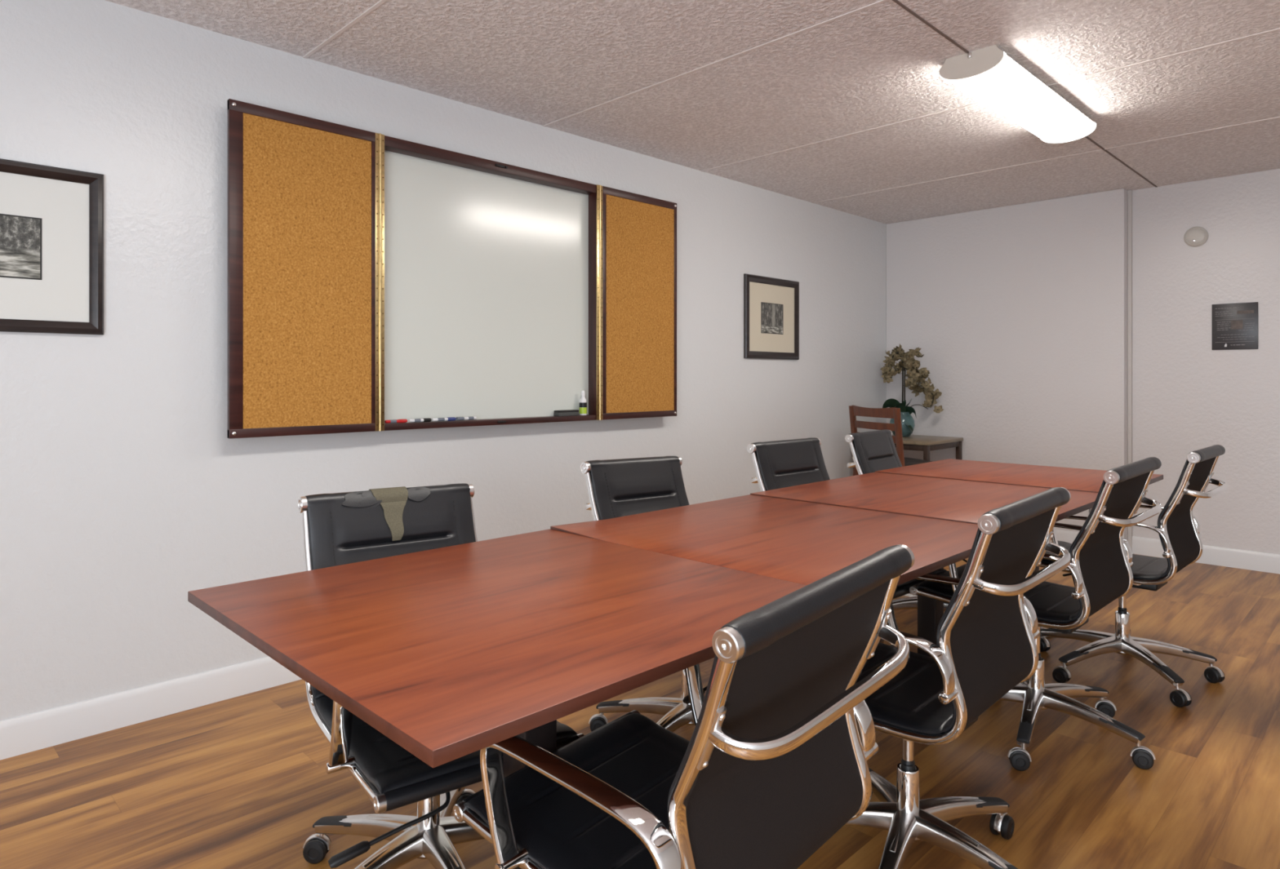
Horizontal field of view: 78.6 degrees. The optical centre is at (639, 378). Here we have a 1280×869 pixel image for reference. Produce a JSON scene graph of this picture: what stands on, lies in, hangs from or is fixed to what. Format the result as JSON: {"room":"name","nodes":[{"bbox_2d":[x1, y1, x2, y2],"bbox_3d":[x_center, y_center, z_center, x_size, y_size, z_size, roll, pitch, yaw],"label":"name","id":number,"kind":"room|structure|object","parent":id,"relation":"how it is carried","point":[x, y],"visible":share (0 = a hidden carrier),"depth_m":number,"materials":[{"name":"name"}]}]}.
{"room":"conference room","nodes":[
{"label":"conference room","id":0,"kind":"room"},
{"bbox_2d":[0,0,886,721],"bbox_3d":[-0.762,-0.043,3.789,8.470,2.487,0.100,0,0,-45],"label":"wall","id":1,"kind":"structure","parent":0,"point":[126,492],"depth_m":2.88,"materials":[{"name":"white paint"}]},
{"bbox_2d":[0,158,103,334],"bbox_3d":[-2.038,-0.418,2.429,0.623,0.543,0.024,0,0,-45],"label":"framed picture","id":2,"kind":"object","parent":1,"relation":"attached to","point":[51,218],"visible":1,"depth_m":2.55,"materials":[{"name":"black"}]},
{"bbox_2d":[0,215,39,278],"bbox_3d":[-2.042,-0.418,2.429,0.286,0.190,0.001,0,0,-45],"label":"print","id":3,"kind":"object","parent":2,"relation":"attached to","point":[20,235],"depth_m":2.49},
{"bbox_2d":[0,657,302,759],"bbox_3d":[-0.761,1.141,3.710,7.960,0.118,0.014,0,0,-45],"label":"baseboard","id":4,"kind":"structure","parent":1,"relation":"attached to","point":[20,735],"depth_m":2.71,"materials":[{"name":"white paint"}]},
{"bbox_2d":[227,98,676,439],"bbox_3d":[-0.672,-0.401,3.740,2.423,1.243,0.097,0,0,-45],"label":"whiteboard","id":5,"kind":"object","parent":1,"relation":"attached to","point":[374,278],"visible":1,"depth_m":3.48,"materials":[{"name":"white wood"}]},
{"bbox_2d":[384,419,407,423],"bbox_3d":[-1.046,0.185,3.351,0.100,0.017,0.017,0,0,-45],"label":"marker pen","id":6,"kind":"object","parent":5,"relation":"on","point":[392,421],"visible":1,"depth_m":3.34,"materials":[{"name":"red plastic"}]},
{"bbox_2d":[408,417,431,422],"bbox_3d":[-0.965,0.185,3.429,0.105,0.017,0.017,0,0,-45],"label":"marker pen","id":7,"kind":"object","parent":5,"relation":"on","point":[428,420],"visible":1,"depth_m":3.42,"materials":[{"name":"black plastic"}]},
{"bbox_2d":[431,417,456,421],"bbox_3d":[-0.881,0.185,3.515,0.118,0.017,0.017,0,0,-45],"label":"marker pen","id":8,"kind":"object","parent":5,"relation":"on","point":[448,419],"visible":1,"depth_m":3.51,"materials":[{"name":"plastic"}]},
{"bbox_2d":[456,416,476,420],"bbox_3d":[-0.799,0.185,3.600,0.100,0.017,0.017,0,0,-45],"label":"marker pen","id":9,"kind":"object","parent":5,"relation":"on","point":[471,417],"visible":1,"depth_m":3.59,"materials":[{"name":"white plastic"}]},
{"bbox_2d":[553,409,578,416],"bbox_3d":[-0.378,0.179,4.028,0.135,0.029,0.045,0,0,-45],"label":"eraser","id":10,"kind":"object","parent":5,"relation":"on","point":[566,412],"visible":1,"depth_m":4.00,"materials":[{"name":"fabric"}]},
{"bbox_2d":[579,391,586,415],"bbox_3d":[-0.298,0.129,4.103,0.040,0.129,0.040,0,0,-45],"label":"spray bottle","id":11,"kind":"object","parent":5,"relation":"on","point":[583,402],"visible":1,"depth_m":4.09,"materials":[{"name":"white plastic"}]},
{"bbox_2d":[743,273,799,359],"bbox_3d":[0.913,-0.410,5.370,0.622,0.557,0.024,0,0,-45],"label":"framed picture","id":12,"kind":"object","parent":1,"relation":"attached to","point":[771,304],"visible":1,"depth_m":5.35,"materials":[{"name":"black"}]},
{"bbox_2d":[761,302,782,333],"bbox_3d":[0.909,-0.409,5.370,0.247,0.199,0.001,0,0,-45],"label":"print","id":13,"kind":"object","parent":12,"relation":"attached to","point":[771,313],"depth_m":5.37},
{"bbox_2d":[0,554,1279,868],"bbox_3d":[1.099,1.250,1.922,8.470,0.100,5.572,0,0,-45],"label":"floor","id":14,"kind":"structure","parent":0,"point":[242,782],"depth_m":2.36,"materials":[{"name":"laminate"}]},
{"bbox_2d":[297,483,584,868],"bbox_3d":[-0.494,0.745,1.837,0.676,0.910,0.665,0,0,-36],"label":"office chair","id":15,"kind":"object","parent":14,"relation":"on","point":[339,529],"visible":0.39,"depth_m":1.87,"materials":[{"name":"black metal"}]},
{"bbox_2d":[302,834,331,850],"bbox_3d":[-0.804,1.154,1.948,0.068,0.077,0.016,0,0,-1],"label":"hood","id":16,"kind":"object","parent":15,"relation":"attached to","point":[316,842],"depth_m":1.94,"materials":[{"name":"silver metal"}]},
{"bbox_2d":[462,789,475,794],"bbox_3d":[-0.482,1.154,2.160,0.068,0.077,0.016,0,0,-16],"label":"hood","id":17,"kind":"object","parent":15,"relation":"attached to","point":[466,791],"depth_m":2.16,"materials":[{"name":"silver metal"}]},
{"bbox_2d":[187,528,806,868],"bbox_3d":[-0.254,0.819,1.602,0.947,0.759,0.976,0,0,-45],"label":"conference table","id":18,"kind":"object","parent":14,"relation":"on","point":[451,653],"visible":0.92,"depth_m":1.38,"materials":[{"name":"brown wood"}]},
{"bbox_2d":[580,456,707,732],"bbox_3d":[0.160,0.738,2.528,0.667,0.923,0.669,0,0,-44],"label":"office chair","id":19,"kind":"object","parent":14,"relation":"on","point":[620,487],"visible":0.29,"depth_m":2.64,"materials":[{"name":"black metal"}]},
{"bbox_2d":[588,713,608,724],"bbox_3d":[-0.141,1.154,2.645,0.068,0.077,0.016,0,0,-1],"label":"hood","id":20,"kind":"object","parent":19,"relation":"attached to","point":[600,718],"depth_m":2.64,"materials":[{"name":"silver metal"}]},
{"bbox_2d":[453,544,914,868],"bbox_3d":[0.087,0.731,1.335,0.677,0.937,0.646,0,0,44],"label":"office chair","id":21,"kind":"object","parent":14,"relation":"on","point":[773,765],"visible":1,"depth_m":1.16,"materials":[{"name":"black leather"}]},
{"bbox_2d":[550,494,977,586],"bbox_3d":[0.421,0.815,2.274,0.956,0.767,0.976,0,0,-45],"label":"conference table","id":22,"kind":"object","parent":14,"relation":"on","point":[798,542],"visible":0.52,"depth_m":2.19,"materials":[{"name":"brown wood"}]},
{"bbox_2d":[746,437,949,643],"bbox_3d":[0.829,0.731,3.109,0.674,0.939,0.682,0,0,-42],"label":"office chair","id":23,"kind":"object","parent":14,"relation":"on","point":[778,464],"visible":0.21,"depth_m":3.23,"materials":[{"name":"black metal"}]},
{"bbox_2d":[848,405,933,475],"bbox_3d":[1.829,0.698,5.514,0.493,1.006,0.535,0,0,-21],"label":"wooden chair","id":24,"kind":"object","parent":14,"relation":"on","point":[894,413],"visible":0.24,"depth_m":5.35,"materials":[{"name":"brown wood"}]},
{"bbox_2d":[844,429,967,611],"bbox_3d":[1.389,0.734,3.766,0.689,0.932,0.655,0,0,42],"label":"office chair","id":25,"kind":"object","parent":14,"relation":"on","point":[872,451],"visible":0.25,"depth_m":3.83,"materials":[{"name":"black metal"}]},
{"bbox_2d":[853,434,963,462],"bbox_3d":[2.063,0.830,6.051,0.605,0.741,0.630,0,0,-45],"label":"side table","id":26,"kind":"object","parent":14,"relation":"on","point":[926,444],"visible":0.31,"depth_m":5.79,"materials":[{"name":"brown wood"}]},
{"bbox_2d":[880,344,943,437],"bbox_3d":[2.122,0.093,6.120,0.466,0.731,0.228,0,0,8],"label":"potted orchid","id":27,"kind":"object","parent":26,"relation":"on","point":[908,362],"visible":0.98,"depth_m":6.11,"materials":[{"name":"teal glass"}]},
{"bbox_2d":[750,472,1097,657],"bbox_3d":[1.098,0.817,2.949,0.951,0.763,0.976,0,0,-45],"label":"conference table","id":28,"kind":"object","parent":14,"relation":"on","point":[941,499],"visible":0.44,"depth_m":2.94,"materials":[{"name":"brown wood"}]},
{"bbox_2d":[844,487,1071,868],"bbox_3d":[0.651,0.729,1.912,0.684,0.942,0.680,0,0,45],"label":"office chair","id":29,"kind":"object","parent":14,"relation":"on","point":[987,633],"visible":0.72,"depth_m":1.78,"materials":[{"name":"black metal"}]},
{"bbox_2d":[993,813,1008,834],"bbox_3d":[0.948,1.154,2.048,0.068,0.077,0.016,0,0,-44],"label":"hood","id":30,"kind":"object","parent":29,"relation":"attached to","point":[1001,820],"depth_m":2.03,"materials":[{"name":"silver metal"}]},
{"bbox_2d":[875,458,1163,636],"bbox_3d":[1.719,0.816,3.568,0.799,0.766,0.976,0,0,-45],"label":"conference table","id":31,"kind":"object","parent":14,"relation":"on","point":[1025,475],"visible":0.5,"depth_m":3.54,"materials":[{"name":"brown wood"}]},
{"bbox_2d":[909,457,1161,771],"bbox_3d":[1.344,0.730,2.650,0.658,0.941,0.697,0,0,-43],"label":"office chair","id":32,"kind":"object","parent":14,"relation":"on","point":[1101,562],"visible":0.79,"depth_m":2.50,"materials":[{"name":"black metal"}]},
{"bbox_2d":[1007,742,1031,762],"bbox_3d":[1.166,1.154,2.404,0.068,0.077,0.016,0,0,16],"label":"hood","id":33,"kind":"object","parent":32,"relation":"attached to","point":[1015,754],"depth_m":2.39,"materials":[{"name":"silver metal"}]},
{"bbox_2d":[1094,697,1116,711],"bbox_3d":[1.647,1.154,2.765,0.068,0.077,0.016,0,0,30],"label":"hood","id":34,"kind":"object","parent":32,"relation":"attached to","point":[1102,704],"depth_m":2.75,"materials":[{"name":"silver metal"}]},
{"bbox_2d":[1129,741,1155,759],"bbox_3d":[1.551,1.154,2.413,0.068,0.077,0.016,0,0,31],"label":"hood","id":35,"kind":"object","parent":32,"relation":"attached to","point":[1138,753],"depth_m":2.40,"materials":[{"name":"silver metal"}]},
{"bbox_2d":[1038,444,1227,707],"bbox_3d":[1.967,0.732,3.202,0.666,0.936,0.701,0,0,-44],"label":"office chair","id":36,"kind":"object","parent":14,"relation":"on","point":[1179,530],"visible":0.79,"depth_m":3.06,"materials":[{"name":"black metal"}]},
{"bbox_2d":[1040,636,1049,648],"bbox_3d":[1.767,1.154,3.436,0.016,0.077,0.068,0,0,-23],"label":"hood","id":37,"kind":"object","parent":36,"relation":"attached to","point":[1044,643],"depth_m":3.41,"materials":[{"name":"silver metal"}]},
{"bbox_2d":[1052,662,1071,678],"bbox_3d":[1.664,1.154,3.085,0.016,0.077,0.068,0,0,-37],"label":"hood","id":38,"kind":"object","parent":36,"relation":"attached to","point":[1060,672],"depth_m":3.07,"materials":[{"name":"silver metal"}]},
{"bbox_2d":[1170,683,1191,701],"bbox_3d":[1.977,1.154,2.860,0.016,0.077,0.068,0,0,-22],"label":"hood","id":39,"kind":"object","parent":36,"relation":"attached to","point":[1176,695],"depth_m":2.85,"materials":[{"name":"silver metal"}]},
{"bbox_2d":[1204,663,1224,677],"bbox_3d":[2.264,1.154,3.084,0.016,0.077,0.068,0,0,-23],"label":"hood","id":40,"kind":"object","parent":36,"relation":"attached to","point":[1211,671],"depth_m":3.07,"materials":[{"name":"silver metal"}]},
{"bbox_2d":[105,0,1279,224],"bbox_3d":[1.099,-1.337,1.922,8.470,0.100,5.572,0,0,-45],"label":"ceiling","id":41,"kind":"structure","parent":0,"point":[540,62],"depth_m":3.36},
{"bbox_2d":[302,0,387,58],"bbox_3d":[0.480,-1.286,1.305,0.016,0.004,5.172,0,0,-45],"label":"trim","id":42,"kind":"structure","parent":41,"relation":"attached to","point":[380,2],"depth_m":2.87,"materials":[{"name":"white metal"}]},
{"bbox_2d":[542,0,889,126],"bbox_3d":[1.335,-1.286,2.158,0.016,0.004,5.172,0,0,-45],"label":"trim","id":43,"kind":"structure","parent":41,"relation":"attached to","point":[881,1],"depth_m":3.12,"materials":[{"name":"white metal"}]},
{"bbox_2d":[700,27,1279,171],"bbox_3d":[2.207,-1.286,3.026,0.016,0.004,5.172,0,0,-45],"label":"trim","id":44,"kind":"structure","parent":41,"relation":"attached to","point":[1278,28],"depth_m":3.40,"materials":[{"name":"white metal"}]},
{"bbox_2d":[938,44,1096,143],"bbox_3d":[1.723,-1.237,3.503,1.214,0.100,0.257,0,0,-45],"label":"ceiling light","id":45,"kind":"object","parent":41,"relation":"attached to","point":[988,74],"visible":1,"depth_m":3.32,"materials":[{"name":"white plastic"}]},
{"bbox_2d":[892,0,1157,187],"bbox_3d":[0.614,-1.286,2.408,8.070,0.004,0.010,0,0,-45],"label":"trim","id":46,"kind":"structure","parent":41,"relation":"attached to","point":[897,2],"depth_m":2.98,"materials":[{"name":"brown"}]},
{"bbox_2d":[812,116,1279,203],"bbox_3d":[3.093,-1.286,3.909,0.016,0.004,5.172,0,0,-45],"label":"trim","id":47,"kind":"structure","parent":41,"relation":"attached to","point":[1277,117],"depth_m":4.52,"materials":[{"name":"white metal"}]},
{"bbox_2d":[886,188,1127,541],"bbox_3d":[2.705,-0.043,5.949,0.110,2.487,1.735,0,0,-45],"label":"wall","id":48,"kind":"structure","parent":0,"point":[1016,314],"depth_m":5.76,"materials":[{"name":"white paint"}]},
{"bbox_2d":[1050,529,1079,543],"bbox_3d":[2.661,1.141,5.905,0.014,0.118,1.735,0,0,-45],"label":"baseboard","id":49,"kind":"structure","parent":48,"relation":"attached to","point":[1067,536],"depth_m":5.54,"materials":[{"name":"white"}]},
{"bbox_2d":[1132,168,1279,554],"bbox_3d":[3.992,-0.043,4.806,0.100,2.487,5.172,0,0,-45],"label":"wall","id":50,"kind":"structure","parent":0,"point":[1188,396],"depth_m":5.05,"materials":[{"name":"white paint"}]},
{"bbox_2d":[1127,190,1132,551],"bbox_3d":[3.356,-0.043,5.356,0.024,2.487,0.024,0,0,-45],"label":"trim","id":51,"kind":"structure","parent":50,"relation":"attached to","point":[1129,192],"depth_m":5.34,"materials":[{"name":"grey"}]},
{"bbox_2d":[1183,226,1208,247],"bbox_3d":[3.616,-0.922,5.089,0.032,0.132,0.132,0,0,-45],"label":"smoke detector","id":52,"kind":"object","parent":50,"relation":"attached to","point":[1195,237],"visible":1,"depth_m":5.08,"materials":[{"name":"grey plastic"}]},
{"bbox_2d":[1132,536,1279,573],"bbox_3d":[4.573,1.141,4.142,0.014,0.118,3.413,0,0,-45],"label":"baseboard","id":53,"kind":"structure","parent":50,"relation":"attached to","point":[1211,555],"depth_m":4.98,"materials":[{"name":"white"}]},
{"bbox_2d":[1211,302,1257,350],"bbox_3d":[3.767,-0.328,4.954,0.009,0.294,0.236,0,0,-45],"label":"notice sign","id":54,"kind":"object","parent":50,"relation":"attached to","point":[1234,326],"visible":1,"depth_m":4.95,"materials":[{"name":"grey"}]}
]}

